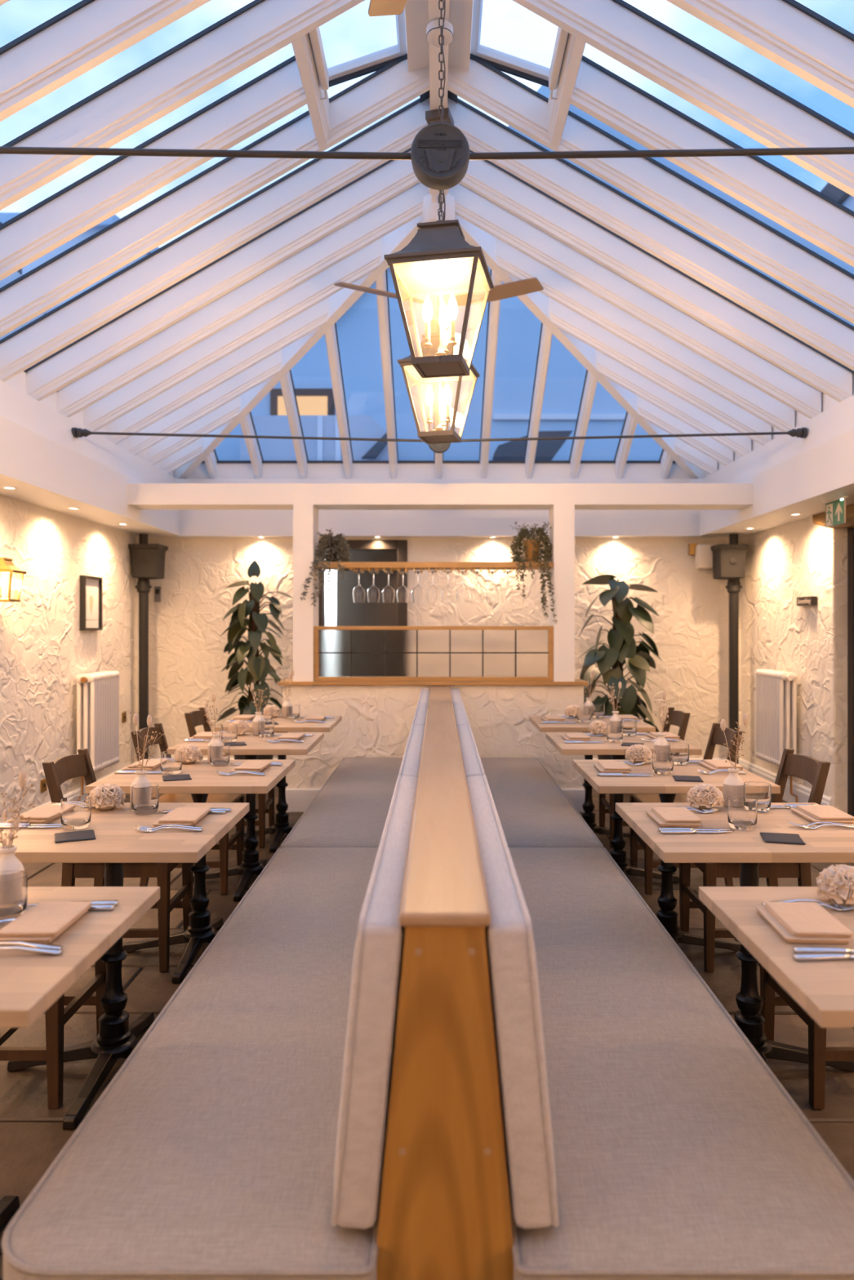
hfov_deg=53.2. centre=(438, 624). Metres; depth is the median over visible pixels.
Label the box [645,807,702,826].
napkin
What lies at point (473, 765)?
cushion
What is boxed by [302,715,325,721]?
napkin
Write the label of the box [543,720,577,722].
knife
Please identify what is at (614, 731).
tumbler
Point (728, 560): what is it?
downpipe
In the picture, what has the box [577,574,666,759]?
potted plant
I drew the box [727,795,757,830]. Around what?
tumbler
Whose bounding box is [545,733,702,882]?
dining table
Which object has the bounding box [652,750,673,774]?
tumbler
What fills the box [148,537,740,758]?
wall
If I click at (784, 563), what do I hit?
wall
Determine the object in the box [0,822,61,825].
knife
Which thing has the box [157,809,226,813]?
knife
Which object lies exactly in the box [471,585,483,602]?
bowl
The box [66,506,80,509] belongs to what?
recessed light
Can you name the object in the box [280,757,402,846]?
seat cushion
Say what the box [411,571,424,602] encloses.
wine glass
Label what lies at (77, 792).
baseboard
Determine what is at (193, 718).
dining chair
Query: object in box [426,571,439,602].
wine glass
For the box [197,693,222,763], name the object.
bud vase
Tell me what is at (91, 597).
print
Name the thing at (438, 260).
hanging lantern
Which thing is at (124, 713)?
wall socket
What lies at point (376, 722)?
wall
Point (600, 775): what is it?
knife
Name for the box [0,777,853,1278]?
floor
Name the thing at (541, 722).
knife
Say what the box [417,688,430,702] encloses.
cushion
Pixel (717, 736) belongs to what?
dining chair
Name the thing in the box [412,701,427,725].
cushion
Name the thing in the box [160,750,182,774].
tumbler
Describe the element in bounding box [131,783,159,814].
tumbler
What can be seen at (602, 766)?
napkin
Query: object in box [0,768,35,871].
bud vase
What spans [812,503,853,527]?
trim
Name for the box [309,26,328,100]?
opener
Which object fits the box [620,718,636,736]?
tumbler
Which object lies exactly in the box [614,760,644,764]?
fork
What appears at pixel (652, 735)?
napkin
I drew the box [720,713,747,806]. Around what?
bud vase
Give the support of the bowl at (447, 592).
on the wine glass at (447, 592)
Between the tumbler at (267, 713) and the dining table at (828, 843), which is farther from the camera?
the tumbler at (267, 713)
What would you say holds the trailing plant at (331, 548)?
on the glass rack
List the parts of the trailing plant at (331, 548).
pot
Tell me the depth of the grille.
7.55 m
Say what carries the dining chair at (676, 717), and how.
on the floor
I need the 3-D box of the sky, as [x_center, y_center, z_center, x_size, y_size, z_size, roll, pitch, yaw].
[-0.250,-2.877,11.280,13.500,8.513,0.440,0,0,0]
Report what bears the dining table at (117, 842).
on the floor
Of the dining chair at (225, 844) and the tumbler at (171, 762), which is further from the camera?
the dining chair at (225, 844)
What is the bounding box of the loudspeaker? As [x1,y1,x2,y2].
[688,543,712,568]
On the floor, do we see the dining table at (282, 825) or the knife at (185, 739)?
the dining table at (282, 825)
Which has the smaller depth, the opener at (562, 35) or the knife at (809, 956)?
the knife at (809, 956)
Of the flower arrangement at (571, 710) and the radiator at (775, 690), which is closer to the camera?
the flower arrangement at (571, 710)
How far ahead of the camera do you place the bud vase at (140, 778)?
2.87 m
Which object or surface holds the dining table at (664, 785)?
on the floor
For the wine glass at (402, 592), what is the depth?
6.39 m
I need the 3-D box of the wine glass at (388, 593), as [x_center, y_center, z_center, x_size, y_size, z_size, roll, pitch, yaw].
[-0.378,-0.286,6.430,0.096,0.235,0.096,0,0,0]
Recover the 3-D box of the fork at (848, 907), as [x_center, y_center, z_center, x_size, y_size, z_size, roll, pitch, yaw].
[0.818,0.611,1.854,0.198,0.013,0.023,0,0,-1]
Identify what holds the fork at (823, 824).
on the dining table at (828, 843)
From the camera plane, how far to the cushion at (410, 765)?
3.12 m
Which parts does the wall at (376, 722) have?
sill, skirting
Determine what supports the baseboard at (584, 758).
attached to the wall at (187, 657)
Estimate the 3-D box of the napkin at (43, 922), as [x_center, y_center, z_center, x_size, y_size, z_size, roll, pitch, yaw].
[-0.811,0.608,1.752,0.131,0.021,0.195,0,0,-1]
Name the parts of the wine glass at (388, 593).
stem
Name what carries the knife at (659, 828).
on the dining table at (828, 843)
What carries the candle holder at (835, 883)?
on the dining table at (824, 989)
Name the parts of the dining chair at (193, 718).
leg, rail, leg, leg, leg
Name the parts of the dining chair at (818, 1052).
leg, leg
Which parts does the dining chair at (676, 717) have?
leg, leg, leg, rail, leg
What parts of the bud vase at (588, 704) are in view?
dried stem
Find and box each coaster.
[54,829,96,843]
[161,773,191,781]
[223,742,246,746]
[621,742,644,746]
[671,775,703,782]
[759,831,805,844]
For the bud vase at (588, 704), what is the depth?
5.75 m
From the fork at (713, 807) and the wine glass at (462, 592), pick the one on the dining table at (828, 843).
the fork at (713, 807)
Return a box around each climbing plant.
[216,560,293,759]
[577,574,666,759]
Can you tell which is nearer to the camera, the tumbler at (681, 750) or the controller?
the tumbler at (681, 750)
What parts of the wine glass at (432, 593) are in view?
stem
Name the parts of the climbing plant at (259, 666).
planter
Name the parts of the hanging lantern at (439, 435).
bulb, candle arm, frame, frame, candle arm, bulb, candle arm, bulb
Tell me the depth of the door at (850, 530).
5.88 m
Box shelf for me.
[313,561,553,569]
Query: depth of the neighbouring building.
10.20 m
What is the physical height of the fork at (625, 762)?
0.013 m
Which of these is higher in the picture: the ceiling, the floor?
the ceiling
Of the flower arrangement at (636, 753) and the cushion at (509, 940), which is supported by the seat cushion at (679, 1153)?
the cushion at (509, 940)
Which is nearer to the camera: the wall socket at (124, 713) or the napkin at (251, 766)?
the napkin at (251, 766)
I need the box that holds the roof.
[492,431,572,460]
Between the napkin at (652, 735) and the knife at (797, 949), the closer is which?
the knife at (797, 949)
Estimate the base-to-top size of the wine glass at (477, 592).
0.235 m
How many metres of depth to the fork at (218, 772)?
3.51 m
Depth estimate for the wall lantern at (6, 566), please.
5.07 m
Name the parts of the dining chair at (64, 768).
leg, rail, leg, leg, leg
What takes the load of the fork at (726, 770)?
on the dining table at (664, 785)
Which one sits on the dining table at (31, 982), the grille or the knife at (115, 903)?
the knife at (115, 903)
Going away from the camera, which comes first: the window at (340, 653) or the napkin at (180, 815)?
the napkin at (180, 815)
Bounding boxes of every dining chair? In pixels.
[0,958,106,1108]
[42,748,193,972]
[130,723,244,894]
[184,706,275,848]
[598,706,689,848]
[629,723,742,894]
[679,748,830,972]
[760,964,853,1109]
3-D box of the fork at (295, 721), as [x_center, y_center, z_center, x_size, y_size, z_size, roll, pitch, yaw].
[-0.816,0.611,5.404,0.198,0.013,0.023,0,0,2]
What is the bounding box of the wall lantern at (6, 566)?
[0,557,26,602]
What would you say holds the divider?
on the floor
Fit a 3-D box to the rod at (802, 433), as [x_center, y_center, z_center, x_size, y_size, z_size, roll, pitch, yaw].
[0.004,-1.185,5.470,4.690,0.162,0.067,0,0,0]
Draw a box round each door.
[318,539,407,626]
[847,527,853,816]
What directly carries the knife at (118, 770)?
on the dining table at (205, 780)
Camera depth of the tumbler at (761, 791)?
2.81 m
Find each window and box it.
[313,626,553,681]
[327,7,407,87]
[469,0,550,87]
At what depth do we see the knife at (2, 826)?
2.60 m
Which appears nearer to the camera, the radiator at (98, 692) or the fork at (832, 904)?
the fork at (832, 904)
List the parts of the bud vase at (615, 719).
dried stem, dried stem, dried stem, dried stem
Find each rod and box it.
[0,122,853,190]
[71,427,807,453]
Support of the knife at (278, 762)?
on the dining table at (205, 780)
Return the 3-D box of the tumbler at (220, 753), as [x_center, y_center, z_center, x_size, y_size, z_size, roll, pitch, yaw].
[-0.968,0.574,3.774,0.087,0.088,0.087,0,0,0]
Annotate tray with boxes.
[0,599,20,602]
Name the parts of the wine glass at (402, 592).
stem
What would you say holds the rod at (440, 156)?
attached to the ceiling
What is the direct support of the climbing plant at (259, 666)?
on the floor
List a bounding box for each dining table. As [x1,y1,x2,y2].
[0,802,249,1128]
[0,886,159,1279]
[85,759,295,982]
[166,733,324,900]
[215,715,342,852]
[528,715,655,838]
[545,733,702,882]
[572,759,780,951]
[615,802,853,1072]
[698,886,853,1027]
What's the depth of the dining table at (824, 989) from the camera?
1.64 m
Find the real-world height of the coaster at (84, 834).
0.005 m
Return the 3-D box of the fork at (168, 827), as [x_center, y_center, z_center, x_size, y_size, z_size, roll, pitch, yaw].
[-0.809,0.611,2.559,0.198,0.013,0.023,0,0,-3]
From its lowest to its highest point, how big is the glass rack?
0.076 m
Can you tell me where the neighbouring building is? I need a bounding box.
[240,415,388,460]
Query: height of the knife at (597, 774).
0.008 m
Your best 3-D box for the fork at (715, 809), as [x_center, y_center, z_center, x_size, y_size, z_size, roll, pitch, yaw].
[0.821,0.611,2.809,0.198,0.013,0.023,0,0,-2]
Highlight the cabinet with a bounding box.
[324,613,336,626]
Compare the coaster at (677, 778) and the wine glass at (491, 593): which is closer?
the coaster at (677, 778)
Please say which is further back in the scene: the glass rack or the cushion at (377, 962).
the glass rack
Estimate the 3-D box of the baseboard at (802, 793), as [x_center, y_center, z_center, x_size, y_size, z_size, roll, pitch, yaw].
[2.730,1.295,6.850,0.020,0.170,1.800,0,0,0]
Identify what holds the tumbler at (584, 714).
on the dining table at (588, 815)
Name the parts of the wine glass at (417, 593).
stem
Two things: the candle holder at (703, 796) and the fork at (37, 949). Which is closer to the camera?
the fork at (37, 949)
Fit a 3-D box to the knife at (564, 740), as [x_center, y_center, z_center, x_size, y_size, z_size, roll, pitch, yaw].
[0.771,0.614,4.500,0.224,0.008,0.018,0,0,-2]
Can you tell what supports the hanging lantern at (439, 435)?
hanging from the ceiling
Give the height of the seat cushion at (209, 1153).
0.116 m
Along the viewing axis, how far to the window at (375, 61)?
4.17 m
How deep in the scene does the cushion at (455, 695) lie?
5.65 m
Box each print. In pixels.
[80,575,102,630]
[89,595,93,613]
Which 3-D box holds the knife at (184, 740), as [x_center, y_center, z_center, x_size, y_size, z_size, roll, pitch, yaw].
[-1.240,0.614,4.538,0.224,0.008,0.018,0,0,-3]
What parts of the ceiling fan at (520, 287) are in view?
blade, blade, blade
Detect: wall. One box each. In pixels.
[0,494,138,822]
[127,483,752,813]
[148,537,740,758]
[324,558,336,613]
[740,516,847,813]
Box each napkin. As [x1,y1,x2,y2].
[0,902,92,942]
[8,804,60,823]
[123,759,160,770]
[152,807,210,826]
[189,731,221,739]
[229,760,271,773]
[230,714,256,720]
[274,733,305,741]
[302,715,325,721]
[540,715,564,721]
[560,733,590,741]
[593,760,631,773]
[617,715,638,719]
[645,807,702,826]
[646,732,679,740]
[698,759,742,770]
[755,902,853,943]
[790,804,853,824]
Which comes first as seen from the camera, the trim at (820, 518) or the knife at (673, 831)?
the knife at (673, 831)
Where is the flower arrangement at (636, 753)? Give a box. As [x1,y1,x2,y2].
[624,744,652,763]
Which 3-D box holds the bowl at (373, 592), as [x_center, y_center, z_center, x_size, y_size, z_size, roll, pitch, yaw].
[-0.490,-0.234,6.430,0.096,0.130,0.096,0,0,0]
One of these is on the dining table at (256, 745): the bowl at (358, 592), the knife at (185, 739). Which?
the knife at (185, 739)
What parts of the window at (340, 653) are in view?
pane, pane, pane, pane, pane, pane, pane, pane, frame rail, frame rail, pane, pane, pane, pane, pane, pane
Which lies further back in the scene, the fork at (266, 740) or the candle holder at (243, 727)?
the candle holder at (243, 727)
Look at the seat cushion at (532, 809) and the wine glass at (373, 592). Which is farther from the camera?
the wine glass at (373, 592)
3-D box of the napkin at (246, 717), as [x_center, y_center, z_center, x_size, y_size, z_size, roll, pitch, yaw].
[-1.279,0.608,5.598,0.131,0.021,0.195,0,0,2]
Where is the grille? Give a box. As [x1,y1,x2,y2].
[699,546,711,565]
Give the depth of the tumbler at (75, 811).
2.58 m
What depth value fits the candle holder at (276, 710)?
5.70 m
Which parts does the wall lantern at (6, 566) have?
bulb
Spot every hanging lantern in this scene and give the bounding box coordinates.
[384,0,493,377]
[397,107,479,444]
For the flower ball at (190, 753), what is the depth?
3.81 m
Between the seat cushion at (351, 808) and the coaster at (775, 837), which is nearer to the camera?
the coaster at (775, 837)
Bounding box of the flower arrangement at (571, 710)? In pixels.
[564,705,579,717]
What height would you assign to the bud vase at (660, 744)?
0.316 m
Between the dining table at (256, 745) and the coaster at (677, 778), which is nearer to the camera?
the coaster at (677, 778)
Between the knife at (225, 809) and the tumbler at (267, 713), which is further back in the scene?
the tumbler at (267, 713)
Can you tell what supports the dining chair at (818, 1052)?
on the floor
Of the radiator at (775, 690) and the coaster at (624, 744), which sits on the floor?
the radiator at (775, 690)
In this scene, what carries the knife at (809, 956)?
on the dining table at (824, 989)
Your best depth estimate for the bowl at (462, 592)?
6.39 m
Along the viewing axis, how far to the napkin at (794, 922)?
1.72 m
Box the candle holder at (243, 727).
[230,720,250,735]
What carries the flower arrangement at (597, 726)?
on the dining table at (615, 749)
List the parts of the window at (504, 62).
rail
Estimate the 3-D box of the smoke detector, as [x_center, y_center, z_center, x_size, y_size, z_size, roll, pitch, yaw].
[0.005,-2.623,3.800,0.120,0.085,0.120,0,0,0]
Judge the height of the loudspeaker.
0.230 m
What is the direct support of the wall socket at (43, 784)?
attached to the wall at (43, 646)
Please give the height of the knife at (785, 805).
0.008 m
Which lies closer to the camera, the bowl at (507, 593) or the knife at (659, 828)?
the knife at (659, 828)
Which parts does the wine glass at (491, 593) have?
stem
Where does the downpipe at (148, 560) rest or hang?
attached to the wall at (43, 646)
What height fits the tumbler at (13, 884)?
0.088 m
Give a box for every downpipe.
[128,533,168,759]
[710,533,748,764]
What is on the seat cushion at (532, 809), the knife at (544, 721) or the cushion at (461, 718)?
the cushion at (461, 718)
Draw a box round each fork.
[0,940,62,948]
[0,945,62,955]
[133,826,202,831]
[135,824,202,829]
[216,770,264,773]
[216,771,265,775]
[265,738,302,741]
[266,739,303,742]
[294,720,325,722]
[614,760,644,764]
[625,762,645,765]
[641,738,679,742]
[677,806,715,811]
[686,808,719,813]
[697,768,745,772]
[697,769,746,773]
[761,898,845,906]
[788,821,853,826]
[795,823,853,829]
[817,902,853,911]
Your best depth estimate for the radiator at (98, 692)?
6.28 m
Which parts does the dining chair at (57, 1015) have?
leg, leg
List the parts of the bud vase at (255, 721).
dried stem, dried stem, dried stem, dried stem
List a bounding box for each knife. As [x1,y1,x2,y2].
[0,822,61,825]
[0,824,62,828]
[26,900,119,906]
[26,904,115,911]
[114,770,161,773]
[118,769,160,771]
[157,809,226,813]
[163,808,231,811]
[183,739,222,742]
[185,738,221,740]
[230,761,281,764]
[231,763,282,765]
[541,721,557,723]
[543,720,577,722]
[563,740,605,742]
[564,741,604,743]
[596,773,650,775]
[599,773,654,776]
[657,827,732,831]
[660,829,733,834]
[770,804,815,806]
[770,805,795,808]
[792,946,853,953]
[792,952,853,961]
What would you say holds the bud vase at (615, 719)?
on the dining table at (615, 749)
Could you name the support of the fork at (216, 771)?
on the dining table at (205, 780)
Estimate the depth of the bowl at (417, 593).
6.39 m
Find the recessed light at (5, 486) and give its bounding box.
[0,485,17,488]
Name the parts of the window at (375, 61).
rail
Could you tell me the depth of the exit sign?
5.37 m
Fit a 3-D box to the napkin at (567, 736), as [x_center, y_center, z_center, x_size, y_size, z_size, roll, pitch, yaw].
[0.743,0.608,4.637,0.131,0.021,0.195,0,0,0]
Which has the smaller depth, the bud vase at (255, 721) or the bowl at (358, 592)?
the bud vase at (255, 721)
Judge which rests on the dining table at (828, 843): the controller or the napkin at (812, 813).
the napkin at (812, 813)
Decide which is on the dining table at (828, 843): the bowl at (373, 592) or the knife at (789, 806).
the knife at (789, 806)
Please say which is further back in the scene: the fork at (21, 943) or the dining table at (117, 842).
the dining table at (117, 842)
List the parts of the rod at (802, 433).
rod, rod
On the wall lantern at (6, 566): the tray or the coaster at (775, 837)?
the tray
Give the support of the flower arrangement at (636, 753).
on the dining table at (664, 785)
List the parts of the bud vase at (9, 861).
dried stem, dried stem, dried stem, dried stem, dried stem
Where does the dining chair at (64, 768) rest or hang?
on the floor
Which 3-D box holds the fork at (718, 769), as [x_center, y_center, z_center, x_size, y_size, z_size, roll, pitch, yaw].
[1.184,0.611,3.575,0.198,0.013,0.023,0,0,-3]
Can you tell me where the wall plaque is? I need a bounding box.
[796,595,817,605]
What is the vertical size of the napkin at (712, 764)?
0.021 m
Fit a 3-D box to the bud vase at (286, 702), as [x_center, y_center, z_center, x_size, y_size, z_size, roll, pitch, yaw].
[-1.022,0.461,5.729,0.104,0.316,0.073,0,0,3]
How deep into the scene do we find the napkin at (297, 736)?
4.58 m
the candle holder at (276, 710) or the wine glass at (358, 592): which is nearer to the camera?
the candle holder at (276, 710)
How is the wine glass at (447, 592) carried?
hanging from the glass rack
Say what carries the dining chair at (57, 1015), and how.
on the floor
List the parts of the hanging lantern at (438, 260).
glass panel, bulb, candle arm, frame, frame, bulb, candle arm, candle arm, bulb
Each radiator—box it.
[75,671,119,795]
[755,669,797,802]
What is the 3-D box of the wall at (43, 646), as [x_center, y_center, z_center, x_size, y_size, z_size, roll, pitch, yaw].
[-2.765,0.280,3.075,0.200,2.400,9.750,0,0,0]
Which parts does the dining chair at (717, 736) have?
leg, leg, seat, leg, rail, leg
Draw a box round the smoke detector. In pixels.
[426,18,453,46]
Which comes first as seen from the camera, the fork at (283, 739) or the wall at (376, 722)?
the fork at (283, 739)
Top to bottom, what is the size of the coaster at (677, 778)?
0.005 m
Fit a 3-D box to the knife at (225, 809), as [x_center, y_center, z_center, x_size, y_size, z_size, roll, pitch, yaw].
[-0.802,0.614,2.836,0.224,0.008,0.018,0,0,0]
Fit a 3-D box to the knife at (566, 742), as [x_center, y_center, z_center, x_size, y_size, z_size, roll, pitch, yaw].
[0.774,0.614,4.473,0.224,0.008,0.018,0,0,-3]
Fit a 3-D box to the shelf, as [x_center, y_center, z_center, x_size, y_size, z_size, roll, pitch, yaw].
[-0.038,-0.446,6.435,1.777,0.045,0.230,0,0,0]
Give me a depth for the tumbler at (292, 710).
5.62 m
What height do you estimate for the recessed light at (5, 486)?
0.006 m
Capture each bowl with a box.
[352,585,364,602]
[367,585,379,602]
[382,585,395,602]
[396,585,408,602]
[411,585,424,602]
[426,585,439,602]
[441,585,453,602]
[456,585,468,602]
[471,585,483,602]
[485,585,498,602]
[501,585,514,602]
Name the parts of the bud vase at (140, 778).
dried stem, dried stem, dried stem, dried stem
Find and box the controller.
[154,586,161,601]
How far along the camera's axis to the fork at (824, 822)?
2.62 m
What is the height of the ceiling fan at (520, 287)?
0.820 m
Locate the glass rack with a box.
[313,561,553,573]
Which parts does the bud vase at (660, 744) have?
dried stem, dried stem, dried stem, dried stem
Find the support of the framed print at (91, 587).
attached to the wall at (43, 646)
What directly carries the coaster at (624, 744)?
on the dining table at (615, 749)
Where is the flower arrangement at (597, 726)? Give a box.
[587,720,607,734]
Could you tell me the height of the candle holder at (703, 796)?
0.083 m
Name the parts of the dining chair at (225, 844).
leg, rail, leg, seat, leg, leg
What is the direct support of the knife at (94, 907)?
on the dining table at (31, 982)
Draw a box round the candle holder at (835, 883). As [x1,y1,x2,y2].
[816,864,853,906]
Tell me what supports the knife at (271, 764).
on the dining table at (205, 780)
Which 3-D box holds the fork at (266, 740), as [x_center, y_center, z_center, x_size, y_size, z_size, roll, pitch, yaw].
[-0.810,0.611,4.494,0.198,0.013,0.023,0,0,-2]
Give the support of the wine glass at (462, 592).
hanging from the glass rack
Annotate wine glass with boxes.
[352,571,364,602]
[367,571,379,602]
[382,571,395,602]
[396,571,408,602]
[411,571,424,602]
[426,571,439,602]
[441,571,453,602]
[456,571,468,602]
[471,571,483,602]
[485,571,498,602]
[501,571,514,602]
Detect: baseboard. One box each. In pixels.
[4,766,126,822]
[583,758,739,762]
[738,758,831,806]
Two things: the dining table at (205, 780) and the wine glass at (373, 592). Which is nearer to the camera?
the dining table at (205, 780)
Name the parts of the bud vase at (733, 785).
dried stem, dried stem, dried stem, dried stem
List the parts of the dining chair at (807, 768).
leg, leg, leg, rail, leg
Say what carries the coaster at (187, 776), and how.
on the dining table at (205, 780)
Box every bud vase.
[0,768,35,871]
[129,713,164,808]
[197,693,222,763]
[248,682,267,735]
[280,670,293,717]
[583,670,599,716]
[605,681,622,724]
[653,691,670,751]
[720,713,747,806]
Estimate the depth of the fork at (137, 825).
2.58 m
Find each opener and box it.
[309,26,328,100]
[548,26,568,100]
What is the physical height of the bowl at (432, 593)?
0.130 m
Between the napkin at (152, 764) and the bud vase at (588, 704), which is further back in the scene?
the bud vase at (588, 704)
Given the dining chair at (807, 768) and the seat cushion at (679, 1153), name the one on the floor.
the dining chair at (807, 768)
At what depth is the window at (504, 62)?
4.17 m
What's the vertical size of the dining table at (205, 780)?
0.760 m
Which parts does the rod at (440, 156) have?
rod, rod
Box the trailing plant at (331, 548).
[300,528,351,606]
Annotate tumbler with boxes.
[0,871,27,923]
[60,795,91,829]
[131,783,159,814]
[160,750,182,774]
[209,743,230,765]
[221,724,237,742]
[258,707,272,719]
[258,719,274,737]
[286,704,299,718]
[577,707,591,722]
[591,703,604,718]
[606,724,622,742]
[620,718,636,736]
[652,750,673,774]
[669,742,688,764]
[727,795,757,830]
[743,782,771,812]
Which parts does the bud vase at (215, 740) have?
dried stem, dried stem, dried stem, dried stem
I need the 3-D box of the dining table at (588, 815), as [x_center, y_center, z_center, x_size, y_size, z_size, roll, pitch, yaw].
[0.966,1.000,5.500,0.700,0.760,0.650,0,0,0]
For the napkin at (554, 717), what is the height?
0.021 m
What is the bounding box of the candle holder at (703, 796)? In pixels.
[686,783,724,808]
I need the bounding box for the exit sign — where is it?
[822,496,848,527]
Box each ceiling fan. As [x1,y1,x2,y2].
[333,187,543,333]
[368,0,407,16]
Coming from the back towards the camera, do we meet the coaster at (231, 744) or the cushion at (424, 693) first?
the cushion at (424, 693)
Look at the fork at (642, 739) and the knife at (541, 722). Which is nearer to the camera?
the fork at (642, 739)
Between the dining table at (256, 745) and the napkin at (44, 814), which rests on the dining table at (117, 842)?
the napkin at (44, 814)
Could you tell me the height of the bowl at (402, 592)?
0.130 m
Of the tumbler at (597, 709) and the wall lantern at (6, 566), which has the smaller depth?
the wall lantern at (6, 566)
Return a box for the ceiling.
[0,0,853,537]
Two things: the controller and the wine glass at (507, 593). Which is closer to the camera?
the wine glass at (507, 593)
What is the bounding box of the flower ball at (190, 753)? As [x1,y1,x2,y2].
[175,744,202,763]
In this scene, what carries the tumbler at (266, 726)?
on the dining table at (256, 745)
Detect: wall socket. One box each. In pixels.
[40,777,47,792]
[121,711,126,722]
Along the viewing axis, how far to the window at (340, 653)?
6.35 m
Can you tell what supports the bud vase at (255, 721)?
on the dining table at (256, 745)
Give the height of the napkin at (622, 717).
0.021 m
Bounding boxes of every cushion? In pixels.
[1,846,394,1279]
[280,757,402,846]
[331,774,417,1229]
[398,724,425,777]
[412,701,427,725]
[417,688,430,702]
[450,688,462,702]
[452,701,469,725]
[457,724,484,777]
[466,774,559,1229]
[480,757,603,846]
[505,846,853,1279]
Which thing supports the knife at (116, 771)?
on the dining table at (205, 780)
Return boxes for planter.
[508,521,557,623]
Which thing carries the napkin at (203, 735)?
on the dining table at (256, 745)
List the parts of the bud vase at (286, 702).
dried stem, dried stem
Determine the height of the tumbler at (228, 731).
0.088 m
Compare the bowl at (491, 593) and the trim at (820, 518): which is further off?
the bowl at (491, 593)
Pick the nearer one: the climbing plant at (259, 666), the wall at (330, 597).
the climbing plant at (259, 666)
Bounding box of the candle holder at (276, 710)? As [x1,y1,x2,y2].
[265,705,280,717]
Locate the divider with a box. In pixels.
[376,685,513,1279]
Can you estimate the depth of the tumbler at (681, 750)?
3.77 m
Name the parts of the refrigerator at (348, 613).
panel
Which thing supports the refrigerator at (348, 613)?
in the wall at (187, 657)
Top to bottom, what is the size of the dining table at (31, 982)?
0.760 m
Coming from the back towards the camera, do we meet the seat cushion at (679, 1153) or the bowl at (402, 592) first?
the bowl at (402, 592)
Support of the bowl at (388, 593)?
on the wine glass at (388, 593)

